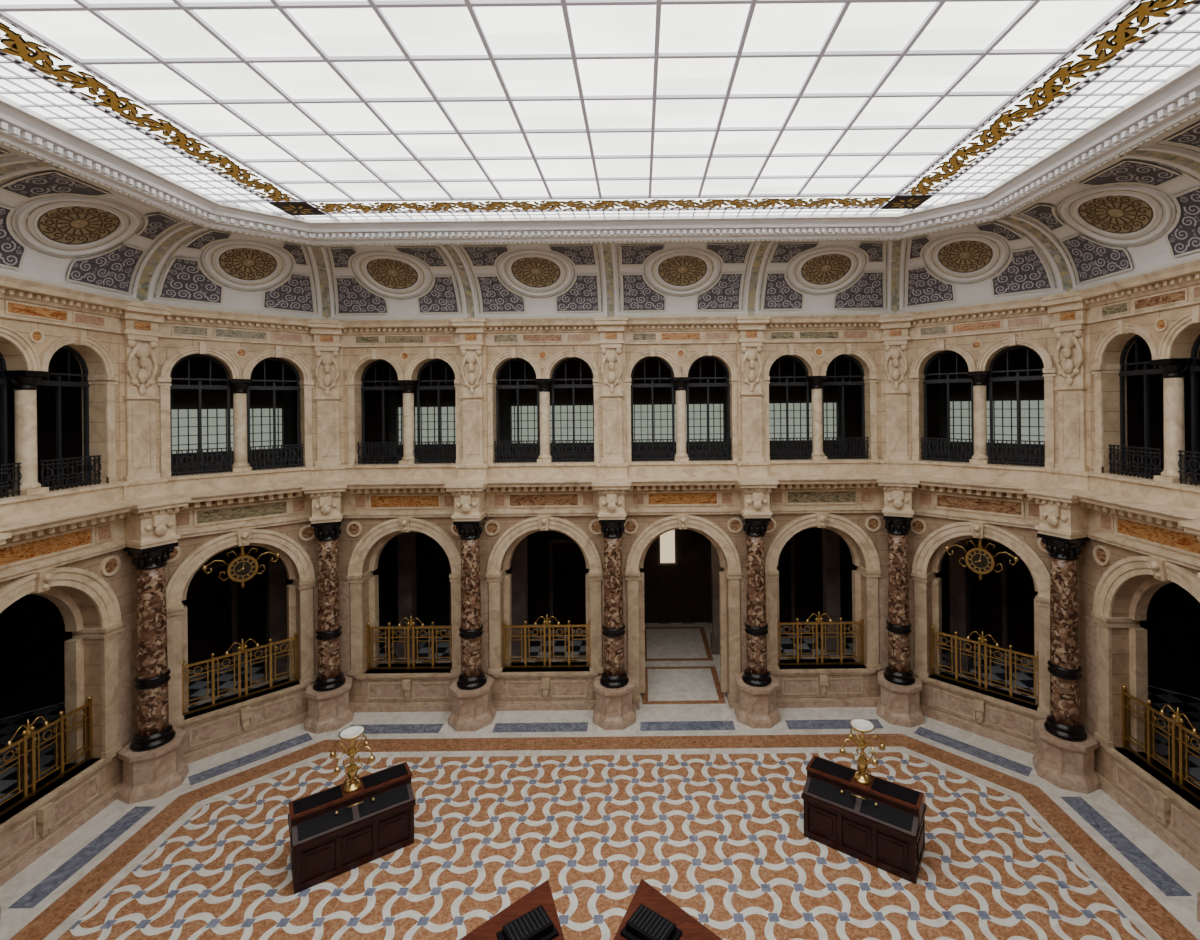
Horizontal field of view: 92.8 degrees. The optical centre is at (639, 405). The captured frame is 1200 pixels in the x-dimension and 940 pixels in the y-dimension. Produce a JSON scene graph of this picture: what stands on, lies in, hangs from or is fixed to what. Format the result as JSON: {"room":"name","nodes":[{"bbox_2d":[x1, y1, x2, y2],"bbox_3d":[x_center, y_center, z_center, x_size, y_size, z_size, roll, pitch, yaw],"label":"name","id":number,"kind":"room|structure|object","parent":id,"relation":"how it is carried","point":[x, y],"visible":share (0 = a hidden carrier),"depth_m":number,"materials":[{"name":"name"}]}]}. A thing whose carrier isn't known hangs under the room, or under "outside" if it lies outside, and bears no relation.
{"room":"bank lobby","nodes":[
{"label":"bank lobby","id":0,"kind":"room"},
{"bbox_2d":[0,300,136,886],"bbox_3d":[-11.405,3.070,6.875,0.866,10.500,11.664,-1,0,0],"label":"wall","id":1,"kind":"structure","parent":0,"point":[95,597],"depth_m":11.58,"materials":[{"name":"stone"}]},
{"bbox_2d":[0,533,11,544],"bbox_3d":[-10.791,0.393,8.750,1.150,5.280,1.000,-1,0,0],"label":"trim","id":2,"kind":"structure","parent":1,"relation":"attached to","point":[3,536],"depth_m":9.18,"materials":[{"name":"stone"}]},
{"bbox_2d":[0,696,92,815],"bbox_3d":[-11.399,6.580,10.625,0.120,1.480,2.450,-1,0,0],"label":"railing","id":3,"kind":"object","parent":1,"relation":"on","point":[29,732],"visible":1,"depth_m":10.81,"materials":[{"name":"gold metal"}]},
{"bbox_2d":[0,345,101,497],"bbox_3d":[-11.509,0.196,10.625,0.320,2.890,2.770,-1,0,0],"label":"window","id":4,"kind":"structure","parent":1,"relation":"in","point":[4,476],"depth_m":11.37,"materials":[{"name":"metal"}]},
{"bbox_2d":[119,300,190,548],"bbox_3d":[-10.788,0.393,12.517,1.150,5.280,1.000,-1,0,23],"label":"trim","id":5,"kind":"structure","parent":1,"relation":"attached to","point":[152,523],"depth_m":12.48,"materials":[{"name":"stone"}]},
{"bbox_2d":[157,324,317,763],"bbox_3d":[-9.954,3.054,14.235,3.950,10.500,0.866,-1,0,-45],"label":"wall","id":6,"kind":"structure","parent":0,"point":[211,731],"depth_m":14.09,"materials":[{"name":"stone"}]},
{"bbox_2d":[170,354,303,475],"bbox_3d":[-10.036,0.180,14.287,0.320,2.890,2.770,-1,0,45],"label":"window","id":7,"kind":"structure","parent":6,"relation":"in","point":[229,456],"depth_m":14.21,"materials":[{"name":"metal"}]},
{"bbox_2d":[182,632,297,716],"bbox_3d":[-9.938,6.564,14.257,2.450,1.480,0.120,-1,0,-45],"label":"railing","id":8,"kind":"object","parent":6,"relation":"on","point":[242,648],"visible":0.98,"depth_m":14.20,"materials":[{"name":"gold metal"}]},
{"bbox_2d":[202,546,279,587],"bbox_3d":[-9.879,3.964,14.170,1.630,1.140,0.145,-1,0,-45],"label":"clock","id":9,"kind":"object","parent":6,"relation":"attached to","point":[242,568],"visible":1,"depth_m":14.13,"materials":[{"name":"gold metal"}]},
{"bbox_2d":[0,624,1199,939],"bbox_3d":[-0.664,8.202,9.825,21.000,0.010,23.150,-1,0,0],"label":"floor","id":10,"kind":"structure","parent":0,"point":[696,803],"depth_m":10.68,"materials":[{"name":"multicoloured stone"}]},
{"bbox_2d":[117,542,188,803],"bbox_3d":[-10.691,5.672,12.500,1.120,5.280,1.120,-1,0,22],"label":"marble column","id":11,"kind":"structure","parent":10,"relation":"on","point":[154,766],"depth_m":12.28,"materials":[{"name":"brown stone"}]},
{"bbox_2d":[304,519,353,733],"bbox_3d":[-8.191,5.646,15.000,1.120,5.280,1.120,-1,0,-22],"label":"marble column","id":12,"kind":"structure","parent":10,"relation":"on","point":[330,708],"depth_m":14.76,"materials":[{"name":"brown stone"}]},
{"bbox_2d":[288,762,415,893],"bbox_3d":[-5.330,7.664,10.580,2.000,1.178,1.000,-1,0,-35],"label":"writing desk","id":13,"kind":"object","parent":10,"relation":"on","point":[333,832],"visible":0.95,"depth_m":10.24,"materials":[{"name":"brown wood"}]},
{"bbox_2d":[329,725,374,792],"bbox_3d":[-5.342,6.563,10.580,0.696,1.035,0.689,-1,0,-35],"label":"desk lamp","id":14,"kind":"object","parent":13,"relation":"on","point":[351,733],"visible":1,"depth_m":10.54,"materials":[{"name":"gold metal"}]},
{"bbox_2d":[448,516,495,731],"bbox_3d":[-4.441,5.607,15.000,1.120,5.280,1.120,-1,0,0],"label":"marble column","id":15,"kind":"structure","parent":10,"relation":"on","point":[473,709],"depth_m":14.76,"materials":[{"name":"brown stone"}]},
{"bbox_2d":[460,880,564,939],"bbox_3d":[-1.765,7.575,7.301,2.250,1.282,1.266,-1,0,-43],"label":"countertop","id":16,"kind":"structure","parent":10,"relation":"on","point":[534,916],"depth_m":7.74,"materials":[{"name":"brown wood"}]},
{"bbox_2d":[593,518,635,729],"bbox_3d":[-0.692,5.567,15.000,1.120,5.280,1.120,-1,0,0],"label":"marble column","id":17,"kind":"structure","parent":10,"relation":"on","point":[614,709],"depth_m":14.76,"materials":[{"name":"brown stone"}]},
{"bbox_2d":[613,879,721,939],"bbox_3d":[0.423,7.552,7.301,2.250,1.282,1.266,-1,0,43],"label":"countertop","id":18,"kind":"structure","parent":10,"relation":"on","point":[650,915],"depth_m":7.72,"materials":[{"name":"brown wood"}]},
{"bbox_2d":[734,514,780,728],"bbox_3d":[3.058,5.528,15.000,1.120,5.280,1.120,-1,0,0],"label":"marble column","id":19,"kind":"structure","parent":10,"relation":"on","point":[756,707],"depth_m":14.76,"materials":[{"name":"brown stone"}]},
{"bbox_2d":[801,755,926,883],"bbox_3d":[4.169,7.565,10.650,2.000,1.178,1.000,-1,0,35],"label":"writing desk","id":20,"kind":"object","parent":10,"relation":"on","point":[880,824],"visible":0.98,"depth_m":10.30,"materials":[{"name":"brown wood"}]},
{"bbox_2d":[839,718,885,784],"bbox_3d":[4.158,6.463,10.650,0.696,1.035,0.689,-1,0,35],"label":"desk lamp","id":21,"kind":"object","parent":20,"relation":"on","point":[861,725],"visible":1,"depth_m":10.61,"materials":[{"name":"gold metal"}]},
{"bbox_2d":[877,513,923,727],"bbox_3d":[6.808,5.489,15.000,1.120,5.280,1.120,-1,0,22],"label":"marble column","id":22,"kind":"structure","parent":10,"relation":"on","point":[898,704],"depth_m":14.76,"materials":[{"name":"brown stone"}]},
{"bbox_2d":[1033,533,1099,793],"bbox_3d":[9.308,5.463,12.500,1.120,5.280,1.120,-1,0,-22],"label":"marble column","id":23,"kind":"structure","parent":10,"relation":"on","point":[1064,758],"depth_m":12.27,"materials":[{"name":"brown stone"}]},
{"bbox_2d":[1197,845,1199,922],"bbox_3d":[9.308,5.463,8.750,1.120,5.280,1.120,-1,0,0],"label":"marble column","id":24,"kind":"structure","parent":10,"relation":"on","point":[1198,894],"depth_m":9.03,"materials":[{"name":"beige stone"}]},
{"bbox_2d":[0,527,1199,718],"bbox_3d":[-0.691,5.603,6.875,33.000,5.490,29.250,-1,0,0],"label":"wall","id":25,"kind":"structure","parent":0,"point":[548,570],"depth_m":18.80,"materials":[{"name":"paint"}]},
{"bbox_2d":[0,459,1199,581],"bbox_3d":[-0.727,2.233,6.875,21.000,1.430,17.250,-1,0,0],"label":"trim","id":26,"kind":"structure","parent":25,"relation":"attached to","point":[26,517],"depth_m":14.27,"materials":[{"name":"stone"}]},
{"bbox_2d":[658,529,676,564],"bbox_3d":[1.030,5.239,21.415,0.710,1.460,0.130,-1,0,0],"label":"window","id":27,"kind":"structure","parent":25,"relation":"in","point":[667,542],"depth_m":21.40,"materials":[{"name":"grey"}]},
{"bbox_2d":[0,337,1199,489],"bbox_3d":[-0.752,-0.192,6.875,28.000,3.800,24.250,-1,0,0],"label":"wall","id":28,"kind":"structure","parent":0,"point":[71,397],"depth_m":17.55,"materials":[{"name":"paint"}]},
{"bbox_2d":[0,259,1199,346],"bbox_3d":[-0.771,-2.012,6.875,21.000,0.680,17.250,-1,0,0],"label":"trim","id":29,"kind":"structure","parent":28,"relation":"attached to","point":[1186,275],"depth_m":14.20,"materials":[{"name":"stone"}]},
{"bbox_2d":[172,353,1044,461],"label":"window","id":30,"kind":"structure","parent":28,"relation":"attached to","point":[185,422],"depth_m":18.70,"materials":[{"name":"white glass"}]},
{"bbox_2d":[0,115,1199,320],"bbox_3d":[-0.782,-3.102,6.875,20.600,1.520,16.850,-1,0,0],"label":"ceiling","id":31,"kind":"structure","parent":0,"point":[38,267],"depth_m":13.62,"materials":[{"name":"white paint"}]},
{"bbox_2d":[0,122,1199,314],"bbox_3d":[-0.783,-3.175,6.875,20.525,1.315,16.775,-1,0,0],"label":"panels","id":32,"kind":"object","parent":31,"relation":"attached to","point":[49,223],"visible":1,"depth_m":13.51,"materials":[{"name":"white paint"}]},
{"bbox_2d":[0,58,1199,245],"bbox_3d":[-0.792,-4.037,6.875,16.600,0.510,12.850,-1,0,0],"label":"trim","id":33,"kind":"structure","parent":31,"relation":"attached to","point":[1165,106],"depth_m":11.89,"materials":[{"name":"white paint"}]},
{"bbox_2d":[0,0,1199,219],"bbox_3d":[-0.794,-4.203,6.875,15.520,0.078,11.770,-1,0,0],"label":"skylight","id":34,"kind":"object","parent":33,"relation":"attached to","point":[309,109],"visible":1,"depth_m":7.69,"materials":[{"name":"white glass"}]},
{"bbox_2d":[0,144,1199,318],"bbox_3d":[-0.782,-3.102,6.875,20.730,1.520,16.980,-1,0,0],"label":"trim","id":35,"kind":"structure","parent":31,"relation":"attached to","point":[1188,161],"depth_m":12.69,"materials":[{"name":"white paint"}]},
{"bbox_2d":[0,621,1199,801],"bbox_3d":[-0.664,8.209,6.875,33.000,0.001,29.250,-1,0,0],"label":"railing","id":36,"kind":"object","parent":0,"point":[1188,705],"depth_m":17.10,"materials":[{"name":"gold metal"}]},
{"bbox_2d":[338,330,887,712],"bbox_3d":[-0.719,2.958,15.687,15.414,10.500,0.866,-1,0,0],"label":"wall","id":37,"kind":"structure","parent":0,"point":[361,541],"depth_m":15.46,"materials":[{"name":"stone"}]},
{"bbox_2d":[302,319,347,523],"bbox_3d":[-8.264,0.367,15.042,1.000,5.280,1.150,-1,0,-23],"label":"trim","id":38,"kind":"structure","parent":37,"relation":"attached to","point":[327,350],"depth_m":15.21,"materials":[{"name":"stone"}]},
{"bbox_2d":[357,359,455,463],"bbox_3d":[-6.374,0.142,15.760,2.770,2.890,0.320,-1,0,0],"label":"window","id":39,"kind":"structure","parent":37,"relation":"in","point":[383,387],"depth_m":15.83,"materials":[{"name":"metal"}]},
{"bbox_2d":[367,616,451,669],"bbox_3d":[-6.307,6.526,15.717,2.450,1.480,0.120,-1,0,0],"label":"railing","id":40,"kind":"object","parent":37,"relation":"attached to","point":[410,625],"visible":0.91,"depth_m":15.70,"materials":[{"name":"gold metal"}]},
{"bbox_2d":[444,318,489,520],"bbox_3d":[-4.497,0.327,15.045,1.000,5.280,1.150,-1,0,0],"label":"trim","id":41,"kind":"structure","parent":37,"relation":"attached to","point":[470,504],"depth_m":15.22,"materials":[{"name":"stone"}]},
{"bbox_2d":[494,357,593,462],"bbox_3d":[-2.624,0.102,15.760,2.770,2.890,0.320,-1,0,0],"label":"window","id":42,"kind":"structure","parent":37,"relation":"in","point":[553,448],"depth_m":15.85,"materials":[{"name":"metal"}]},
{"bbox_2d":[503,615,590,668],"bbox_3d":[-2.557,6.487,15.717,2.450,1.480,0.120,-1,0,0],"label":"railing","id":43,"kind":"object","parent":37,"relation":"attached to","point":[547,623],"visible":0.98,"depth_m":15.70,"materials":[{"name":"gold metal"}]},
{"bbox_2d":[592,316,630,519],"bbox_3d":[-0.747,0.288,15.045,1.000,5.280,1.150,-1,0,0],"label":"trim","id":44,"kind":"structure","parent":37,"relation":"attached to","point":[612,463],"depth_m":15.23,"materials":[{"name":"stone"}]},
{"bbox_2d":[631,356,731,461],"bbox_3d":[1.126,0.063,15.760,2.770,2.890,0.320,-1,0,0],"label":"window","id":45,"kind":"structure","parent":37,"relation":"in","point":[729,446],"depth_m":15.85,"materials":[{"name":"metal"}]},
{"bbox_2d":[734,315,778,517],"bbox_3d":[3.003,0.249,15.045,1.000,5.280,1.150,-1,0,0],"label":"trim","id":46,"kind":"structure","parent":37,"relation":"attached to","point":[754,494],"depth_m":15.22,"materials":[{"name":"stone"}]},
{"bbox_2d":[769,355,868,459],"bbox_3d":[4.875,0.024,15.760,2.770,2.890,0.320,-1,0,0],"label":"window","id":47,"kind":"structure","parent":37,"relation":"in","point":[842,383],"depth_m":15.83,"materials":[{"name":"metal"}]},
{"bbox_2d":[777,612,863,665],"bbox_3d":[4.942,6.409,15.717,2.450,1.480,0.120,-1,0,0],"label":"railing","id":48,"kind":"object","parent":37,"relation":"attached to","point":[819,620],"visible":0.95,"depth_m":15.70,"materials":[{"name":"gold metal"}]},
{"bbox_2d":[877,312,919,516],"bbox_3d":[6.770,0.209,15.042,1.000,5.280,1.150,-1,0,23],"label":"trim","id":49,"kind":"structure","parent":37,"relation":"attached to","point":[895,344],"depth_m":15.22,"materials":[{"name":"stone"}]},
{"bbox_2d":[908,315,1080,754],"bbox_3d":[8.516,2.861,14.235,3.950,10.500,0.866,-1,0,45],"label":"wall","id":50,"kind":"structure","parent":0,"point":[996,717],"depth_m":14.13,"materials":[{"name":"stone"}]},
{"bbox_2d":[945,538,1018,580],"bbox_3d":[8.460,3.772,14.170,1.630,1.140,0.145,-1,0,45],"label":"clock","id":51,"kind":"object","parent":50,"relation":"attached to","point":[980,560],"visible":0.98,"depth_m":14.13,"materials":[{"name":"gold metal"}]},
{"bbox_2d":[921,345,1044,466],"bbox_3d":[8.537,-0.014,14.287,2.770,2.890,0.320,-1,0,45],"label":"window","id":52,"kind":"structure","parent":50,"relation":"in","point":[1017,378],"depth_m":14.21,"materials":[{"name":"metal"}]},
{"bbox_2d":[930,625,1038,705],"bbox_3d":[8.574,6.371,14.257,2.450,1.480,0.120,-1,0,45],"label":"railing","id":53,"kind":"object","parent":50,"relation":"on","point":[981,641],"visible":0.92,"depth_m":14.21,"materials":[{"name":"gold metal"}]},
{"bbox_2d":[1079,285,1199,870],"bbox_3d":[9.967,2.846,6.875,0.866,10.500,11.664,-1,0,0],"label":"wall","id":54,"kind":"structure","parent":0,"point":[1117,585],"depth_m":11.64,"materials":[{"name":"stone"}]},
{"bbox_2d":[1024,290,1093,538],"bbox_3d":[9.294,0.183,12.517,1.150,5.280,1.000,-1,0,-23],"label":"trim","id":55,"kind":"structure","parent":54,"relation":"attached to","point":[1061,514],"depth_m":12.46,"materials":[{"name":"stone"}]},
{"bbox_2d":[1108,334,1199,485],"bbox_3d":[10.010,-0.030,10.625,0.320,2.890,2.770,-1,0,0],"label":"window","id":56,"kind":"structure","parent":54,"relation":"in","point":[1193,463],"depth_m":11.34,"materials":[{"name":"metal"}]},
{"bbox_2d":[1122,685,1199,800],"bbox_3d":[10.034,6.355,10.625,0.120,1.480,2.450,-1,0,0],"label":"railing","id":57,"kind":"object","parent":54,"relation":"on","point":[1149,744],"visible":1,"depth_m":10.87,"materials":[{"name":"gold metal"}]},
{"bbox_2d":[1179,520,1199,577],"bbox_3d":[9.297,0.183,8.750,1.150,5.280,1.000,-1,0,0],"label":"trim","id":58,"kind":"structure","parent":54,"relation":"attached to","point":[1190,526],"depth_m":9.09,"materials":[{"name":"stone"}]}
]}

